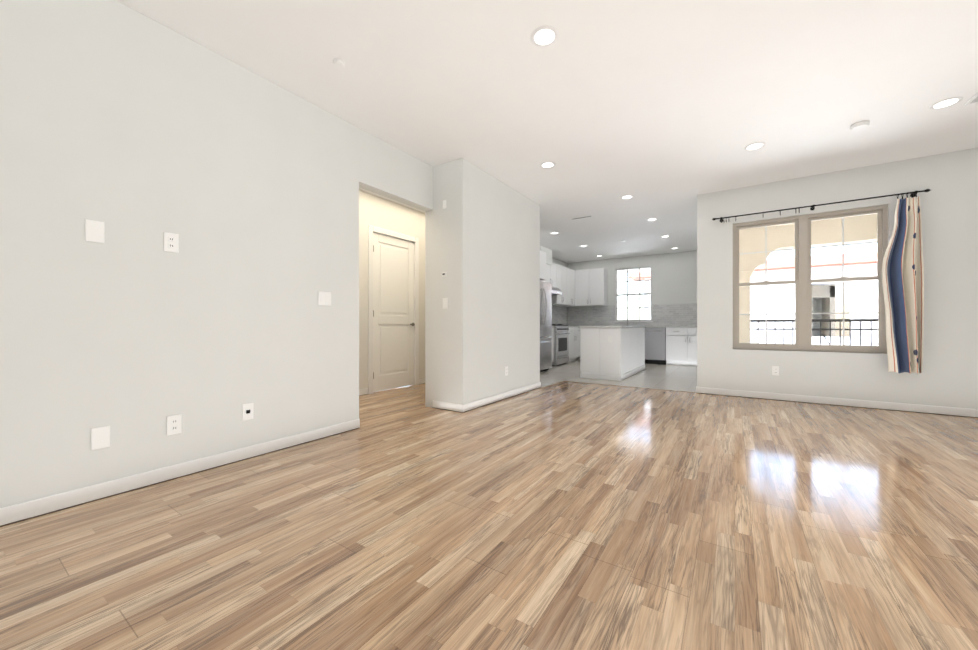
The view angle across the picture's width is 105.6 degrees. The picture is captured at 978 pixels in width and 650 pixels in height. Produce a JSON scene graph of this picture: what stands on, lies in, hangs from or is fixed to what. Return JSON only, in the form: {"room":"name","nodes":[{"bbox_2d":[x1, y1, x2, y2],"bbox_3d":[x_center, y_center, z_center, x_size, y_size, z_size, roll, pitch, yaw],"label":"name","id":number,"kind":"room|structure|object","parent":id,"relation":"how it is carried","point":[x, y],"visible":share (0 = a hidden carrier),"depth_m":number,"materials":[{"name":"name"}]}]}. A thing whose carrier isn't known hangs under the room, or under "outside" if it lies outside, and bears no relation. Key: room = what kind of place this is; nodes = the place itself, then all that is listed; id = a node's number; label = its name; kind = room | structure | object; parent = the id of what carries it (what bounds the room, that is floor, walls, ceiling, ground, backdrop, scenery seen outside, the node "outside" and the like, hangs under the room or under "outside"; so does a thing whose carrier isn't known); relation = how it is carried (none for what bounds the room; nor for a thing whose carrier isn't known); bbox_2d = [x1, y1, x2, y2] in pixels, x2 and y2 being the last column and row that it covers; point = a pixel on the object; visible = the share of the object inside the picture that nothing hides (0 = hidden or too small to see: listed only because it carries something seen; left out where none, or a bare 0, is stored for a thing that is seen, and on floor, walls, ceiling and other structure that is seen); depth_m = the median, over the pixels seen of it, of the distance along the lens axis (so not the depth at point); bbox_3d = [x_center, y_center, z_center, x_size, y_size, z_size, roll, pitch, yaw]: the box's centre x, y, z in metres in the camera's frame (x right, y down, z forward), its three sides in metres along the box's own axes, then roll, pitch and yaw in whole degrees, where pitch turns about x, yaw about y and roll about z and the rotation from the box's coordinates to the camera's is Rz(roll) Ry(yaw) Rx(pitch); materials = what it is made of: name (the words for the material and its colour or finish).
{"room":"empty living room","nodes":[
{"label":"empty living room","id":0,"kind":"room"},
{"bbox_2d":[0,0,539,507],"bbox_3d":[-1.700,-0.431,2.341,0.540,2.740,8.120,0,0,33],"label":"wall","id":1,"kind":"structure","parent":0,"point":[138,134],"depth_m":2.34,"materials":[{"name":"paint"}]},
{"bbox_2d":[85,219,103,242],"bbox_3d":[-2.109,-0.501,1.988,0.005,0.116,0.072,0,0,33],"label":"blank wall plate","id":2,"kind":"object","parent":1,"relation":"attached to","point":[94,230],"visible":1,"depth_m":1.99,"materials":[{"name":"white plastic"}]},
{"bbox_2d":[91,426,109,449],"bbox_3d":[-2.097,0.609,2.006,0.005,0.116,0.072,0,0,33],"label":"blank wall plate","id":3,"kind":"object","parent":1,"relation":"attached to","point":[100,437],"visible":1,"depth_m":2.00,"materials":[{"name":"white plastic"}]},
{"bbox_2d":[164,232,178,252],"bbox_3d":[-1.930,-0.501,2.257,0.008,0.116,0.072,0,0,33],"label":"electrical outlet","id":4,"kind":"object","parent":1,"relation":"attached to","point":[171,242],"visible":1,"depth_m":2.26,"materials":[{"name":"white plastic"}]},
{"bbox_2d":[167,414,181,435],"bbox_3d":[-1.922,0.609,2.269,0.008,0.116,0.072,0,0,33],"label":"electrical outlet plate","id":5,"kind":"object","parent":1,"relation":"attached to","point":[174,424],"visible":1,"depth_m":2.27,"materials":[{"name":"white plastic"}]},
{"bbox_2d":[0,419,359,526],"bbox_3d":[-1.878,0.897,2.335,0.016,0.085,2.525,0,0,33],"label":"baseboard","id":6,"kind":"structure","parent":1,"relation":"attached to","point":[19,512],"depth_m":2.17,"materials":[{"name":"white wood"}]},
{"bbox_2d":[242,403,253,420],"bbox_3d":[-1.694,0.609,2.613,0.008,0.116,0.072,0,0,33],"label":"electrical outlet plate","id":7,"kind":"object","parent":1,"relation":"attached to","point":[247,411],"visible":1,"depth_m":2.61,"materials":[{"name":"white plastic"}]},
{"bbox_2d":[318,291,330,305],"bbox_3d":[-1.371,-0.221,3.103,0.008,0.116,0.118,0,0,33],"label":"switch plate","id":8,"kind":"object","parent":1,"relation":"attached to","point":[324,298],"visible":1,"depth_m":3.10,"materials":[{"name":"white plastic"}]},
{"bbox_2d":[430,400,459,411],"bbox_3d":[-0.514,0.897,4.146,0.530,0.085,0.026,0,0,33],"label":"baseboard","id":9,"kind":"structure","parent":1,"relation":"attached to","point":[436,404],"depth_m":4.10,"materials":[{"name":"white wood"}]},
{"bbox_2d":[443,298,447,308],"bbox_3d":[-0.487,-0.240,4.123,0.072,0.116,0.008,0,0,33],"label":"light switch","id":10,"kind":"object","parent":1,"relation":"attached to","point":[445,303],"visible":1,"depth_m":4.12,"materials":[{"name":"white plastic"}]},
{"bbox_2d":[460,382,540,412],"bbox_3d":[0.243,0.898,4.785,0.016,0.085,1.926,0,0,33],"label":"baseboard","id":11,"kind":"structure","parent":1,"relation":"attached to","point":[466,407],"depth_m":4.56,"materials":[{"name":"white wood"}]},
{"bbox_2d":[359,190,424,388],"bbox_3d":[-1.825,-0.430,4.893,0.120,2.740,4.240,0,0,33],"label":"wall","id":12,"kind":"structure","parent":0,"point":[377,211],"depth_m":5.19,"materials":[{"name":"paint"}]},
{"bbox_2d":[359,388,367,395],"bbox_3d":[-2.260,0.897,4.113,0.013,0.085,2.220,0,0,33],"label":"baseboard","id":13,"kind":"structure","parent":12,"relation":"attached to","point":[361,391],"depth_m":4.98,"materials":[{"name":"white wood"}]},
{"bbox_2d":[368,225,418,393],"bbox_3d":[-1.424,-0.212,5.485,0.136,2.305,0.960,0,0,33],"label":"door frame","id":14,"kind":"structure","parent":12,"relation":"attached to","point":[386,232],"depth_m":5.27,"materials":[{"name":"white wood"}]},
{"bbox_2d":[373,232,414,391],"bbox_3d":[-1.384,-0.177,5.453,0.119,2.218,0.811,0,0,33],"label":"hall door","id":15,"kind":"structure","parent":12,"relation":"in","point":[393,312],"depth_m":5.44,"materials":[{"name":"white wood"}]},
{"bbox_2d":[419,378,424,384],"bbox_3d":[-0.885,0.898,6.195,0.013,0.085,0.790,0,0,33],"label":"baseboard","id":16,"kind":"structure","parent":12,"relation":"attached to","point":[421,381],"depth_m":5.92,"materials":[{"name":"white wood"}]},
{"bbox_2d":[0,381,977,649],"bbox_3d":[0.440,0.989,1.317,8.000,0.100,9.170,0,0,33],"label":"floor","id":17,"kind":"structure","parent":0,"point":[564,515],"depth_m":1.63,"materials":[{"name":"laminate"}]},
{"bbox_2d":[568,381,695,392],"bbox_3d":[2.063,0.938,5.703,1.985,0.005,0.032,0,0,33],"label":"trim","id":18,"kind":"structure","parent":17,"relation":"on","point":[616,385],"depth_m":5.65,"materials":[{"name":"wood"}]},
{"bbox_2d":[117,0,977,262],"bbox_3d":[1.688,-1.851,3.208,8.000,0.100,13.700,0,0,33],"label":"ceiling","id":19,"kind":"structure","parent":0,"point":[665,112],"depth_m":2.79,"materials":[{"name":"paint"}]},
{"bbox_2d":[334,59,344,67],"bbox_3d":[-1.027,-1.790,2.545,0.070,0.020,0.070,0,0,33],"label":"smoke detector","id":20,"kind":"object","parent":19,"relation":"attached to","point":[339,63],"visible":0.94,"depth_m":2.53,"materials":[{"name":"white plastic"}]},
{"bbox_2d":[530,26,558,46],"bbox_3d":[0.347,-1.797,2.320,0.176,0.005,0.176,0,0,33],"label":"recessed light","id":21,"kind":"object","parent":19,"relation":"in","point":[544,36],"visible":1,"depth_m":2.31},
{"bbox_2d":[540,161,555,167],"bbox_3d":[0.660,-1.797,4.175,0.176,0.005,0.176,0,0,33],"label":"recessed light","id":22,"kind":"object","parent":19,"relation":"in","point":[549,164],"visible":1,"depth_m":4.16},
{"bbox_2d":[620,195,633,198],"bbox_3d":[1.940,-1.796,5.223,0.176,0.005,0.176,0,0,33],"label":"recessed light","id":23,"kind":"object","parent":19,"relation":"in","point":[627,196],"visible":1,"depth_m":5.23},
{"bbox_2d":[744,142,764,150],"bbox_3d":[2.676,-1.797,3.742,0.176,0.005,0.176,0,0,33],"label":"recessed light","id":24,"kind":"object","parent":19,"relation":"in","point":[754,146],"visible":1,"depth_m":3.74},
{"bbox_2d":[850,121,869,130],"bbox_3d":[3.330,-1.784,3.335,0.124,0.032,0.124,0,0,33],"label":"smoke detector","id":25,"kind":"object","parent":19,"relation":"attached to","point":[861,125],"visible":1,"depth_m":3.31,"materials":[{"name":"white plastic"}]},
{"bbox_2d":[929,97,962,109],"bbox_3d":[3.705,-1.797,3.015,0.176,0.005,0.176,0,0,33],"label":"recessed light","id":26,"kind":"object","parent":19,"relation":"in","point":[944,103],"visible":1,"depth_m":3.01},
{"bbox_2d":[964,93,977,105],"bbox_3d":[3.925,-1.794,2.893,0.230,0.012,0.190,0,0,33],"label":"ceiling vent","id":27,"kind":"object","parent":19,"relation":"in","point":[973,99],"visible":0.98,"depth_m":2.97,"materials":[{"name":"grey"}]},
{"bbox_2d":[540,360,696,391],"bbox_3d":[2.286,0.990,7.806,3.930,0.103,5.366,0,0,33],"label":"floor","id":28,"kind":"structure","parent":0,"point":[673,377],"depth_m":6.66,"materials":[{"name":"grey tile"}]},
{"bbox_2d":[540,281,551,371],"bbox_3d":[0.721,0.036,7.550,0.936,1.810,0.920,0,0,33],"label":"fridge","id":29,"kind":"object","parent":28,"relation":"on","point":[545,325],"visible":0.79,"depth_m":7.45,"materials":[{"name":"silver metal"}]},
{"bbox_2d":[549,326,554,361],"bbox_3d":[1.036,0.499,8.330,0.619,0.884,0.705,0,0,33],"label":"base cabinet","id":30,"kind":"object","parent":28,"relation":"on","point":[552,336],"depth_m":8.38,"materials":[{"name":"white wood"}]},
{"bbox_2d":[552,324,569,365],"bbox_3d":[1.485,0.419,8.914,0.708,1.045,0.752,0,0,33],"label":"range","id":31,"kind":"object","parent":28,"relation":"on","point":[561,344],"visible":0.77,"depth_m":8.67,"materials":[{"name":"silver metal"}]},
{"bbox_2d":[568,326,576,361],"bbox_3d":[1.792,0.499,9.475,0.619,0.884,0.507,0,0,33],"label":"base cabinet","id":32,"kind":"object","parent":28,"relation":"on","point":[572,329],"depth_m":9.46,"materials":[{"name":"white wood"}]},
{"bbox_2d":[577,326,579,359],"bbox_3d":[2.071,0.499,9.898,0.619,0.884,0.507,0,0,33],"label":"base cabinet","id":33,"kind":"object","parent":28,"relation":"on","point":[578,329],"depth_m":9.76,"materials":[{"name":"white wood"}]},
{"bbox_2d":[579,326,645,380],"bbox_3d":[2.481,0.498,7.290,0.720,0.884,2.032,0,0,33],"label":"kitchen island","id":34,"kind":"object","parent":28,"relation":"on","point":[621,357],"depth_m":6.51,"materials":[{"name":"wood"}]},
{"bbox_2d":[645,328,665,364],"bbox_3d":[4.081,0.503,9.190,0.592,0.877,0.667,0,0,33],"label":"dishwasher","id":35,"kind":"object","parent":28,"relation":"on","point":[655,345],"visible":0.56,"depth_m":8.91,"materials":[{"name":"metal"}]},
{"bbox_2d":[665,326,696,365],"bbox_3d":[4.734,0.499,8.792,0.922,0.884,0.619,0,0,33],"label":"base cabinet","id":36,"kind":"object","parent":28,"relation":"on","point":[681,345],"depth_m":8.61,"materials":[{"name":"white wood"}]},
{"bbox_2d":[540,246,696,327],"bbox_3d":[2.427,-0.429,7.729,3.850,2.740,5.180,0,0,33],"label":"wall","id":37,"kind":"structure","parent":0,"point":[674,278],"depth_m":9.37,"materials":[{"name":"paint"}]},
{"bbox_2d":[540,251,547,280],"bbox_3d":[0.634,-1.231,7.608,0.747,0.575,0.940,0,0,33],"label":"upper cabinet","id":38,"kind":"object","parent":37,"relation":"attached to","point":[543,266],"depth_m":7.68,"materials":[{"name":"white wood"}]},
{"bbox_2d":[544,263,555,286],"bbox_3d":[1.328,-1.221,9.018,0.350,0.595,0.762,0,0,33],"label":"upper cabinet","id":39,"kind":"object","parent":37,"relation":"attached to","point":[551,268],"depth_m":9.03,"materials":[{"name":"white wood"}]},
{"bbox_2d":[552,287,561,294],"bbox_3d":[1.390,-0.828,8.977,0.496,0.180,0.752,0,0,33],"label":"range hood","id":40,"kind":"object","parent":39,"relation":"attached to","point":[556,291],"visible":0.32,"depth_m":8.96,"materials":[{"name":"silver metal"}]},
{"bbox_2d":[552,264,567,306],"bbox_3d":[1.716,-1.023,9.606,0.350,0.990,0.642,0,0,33],"label":"upper cabinet","id":41,"kind":"object","parent":37,"relation":"attached to","point":[561,271],"depth_m":9.55,"materials":[{"name":"white wood"}]},
{"bbox_2d":[552,305,567,324],"bbox_3d":[1.425,-0.256,9.484,0.003,0.544,3.060,0,0,33],"label":"backsplash","id":42,"kind":"structure","parent":37,"relation":"attached to","point":[559,313],"depth_m":10.28,"materials":[{"name":"stone"}]},
{"bbox_2d":[568,268,575,306],"bbox_3d":[2.069,-1.023,10.140,0.350,0.990,0.638,0,0,33],"label":"upper cabinet","id":43,"kind":"object","parent":37,"relation":"attached to","point":[571,274],"depth_m":10.08,"materials":[{"name":"white wood"}]},
{"bbox_2d":[576,268,607,306],"bbox_3d":[2.803,-1.023,10.229,0.817,0.990,0.349,0,0,33],"label":"upper cabinet","id":44,"kind":"object","parent":37,"relation":"attached to","point":[585,287],"depth_m":10.06,"materials":[{"name":"white wood"}]},
{"bbox_2d":[568,303,696,325],"bbox_3d":[3.785,-0.256,9.791,3.605,0.544,0.003,0,0,33],"label":"backsplash","id":45,"kind":"structure","parent":37,"relation":"attached to","point":[684,314],"depth_m":9.64,"materials":[{"name":"stone"}]},
{"bbox_2d":[615,266,651,320],"bbox_3d":[3.829,-0.808,9.835,0.930,1.420,0.060,0,0,33],"label":"kitchen window","id":46,"kind":"structure","parent":37,"relation":"in","point":[627,294],"depth_m":9.84,"materials":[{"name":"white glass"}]},
{"bbox_2d":[615,321,652,321],"bbox_3d":[3.799,-0.088,9.789,0.950,0.020,0.050,0,0,33],"label":"window sill","id":47,"kind":"structure","parent":37,"relation":"attached to","point":[634,321],"depth_m":9.75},
{"bbox_2d":[618,268,650,273],"bbox_3d":[4.172,-1.628,10.509,4.300,0.100,1.378,0,0,33],"label":"roof eave","id":48,"kind":"object","parent":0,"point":[632,271],"depth_m":10.96,"materials":[{"name":"beige paint"}]},
{"bbox_2d":[739,214,876,342],"bbox_3d":[5.236,-0.475,4.814,4.050,2.870,1.810,0,0,33],"label":"exterior wall","id":49,"kind":"structure","parent":0,"point":[827,226],"depth_m":5.98,"materials":[{"name":"beige paint"}]},
{"bbox_2d":[697,148,977,408],"bbox_3d":[4.579,-0.430,4.091,3.990,2.740,0.120,0,0,33],"label":"wall","id":50,"kind":"structure","parent":0,"point":[947,376],"depth_m":4.20,"materials":[{"name":"paint"}]},
{"bbox_2d":[772,366,778,375],"bbox_3d":[3.596,0.574,4.662,0.072,0.116,0.008,0,0,33],"label":"outlet","id":51,"kind":"object","parent":50,"relation":"attached to","point":[775,370],"visible":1,"depth_m":4.66,"materials":[{"name":"white plastic"}]},
{"bbox_2d":[733,205,887,353],"bbox_3d":[3.869,-0.512,4.578,1.450,1.665,0.070,0,0,33],"label":"window","id":52,"kind":"structure","parent":50,"relation":"in","point":[803,281],"depth_m":4.54,"materials":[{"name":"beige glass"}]},
{"bbox_2d":[712,189,929,222],"bbox_3d":[3.821,-1.390,4.455,1.975,0.079,0.106,0,0,33],"label":"curtain rod","id":53,"kind":"object","parent":50,"relation":"attached to","point":[913,194],"visible":1,"depth_m":4.33,"materials":[{"name":"black metal"}]},
{"bbox_2d":[882,196,923,374],"bbox_3d":[4.385,-0.420,3.958,0.307,1.884,0.144,0,0,33],"label":"curtain","id":54,"kind":"object","parent":53,"relation":"hanging from","point":[903,276],"visible":1,"depth_m":3.94,"materials":[{"name":"fabric"}]},
{"bbox_2d":[696,386,977,417],"bbox_3d":[4.471,0.897,4.084,3.843,0.085,0.016,0,0,33],"label":"baseboard","id":55,"kind":"structure","parent":50,"relation":"attached to","point":[965,412],"depth_m":4.29,"materials":[{"name":"white wood"}]},
{"label":"outside","id":56,"kind":"structure","parent":0,"visible":0},
{"bbox_3d":[20.086,4.048,26.529,70.000,0.200,53.700,0,0,33],"label":"ground","id":57,"kind":"structure","parent":56,"visible":0},
{"bbox_2d":[628,251,877,345],"bbox_3d":[12.993,0.868,12.160,15.000,6.150,5.500,0,0,33],"label":"neighbour","id":58,"kind":"structure","parent":57,"relation":"on","point":[855,285],"depth_m":11.32,"materials":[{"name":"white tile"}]},
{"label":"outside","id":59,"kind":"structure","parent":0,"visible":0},
{"bbox_3d":[5.235,1.010,4.813,4.050,0.100,1.810,0,0,33],"label":"floor","id":60,"kind":"structure","parent":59,"visible":0},
{"bbox_2d":[750,319,877,345],"bbox_3d":[5.440,0.425,5.595,2.470,1.030,0.040,0,0,33],"label":"balcony railing","id":61,"kind":"object","parent":60,"relation":"on","point":[833,320],"depth_m":5.71,"materials":[{"name":"black metal"}]}
]}

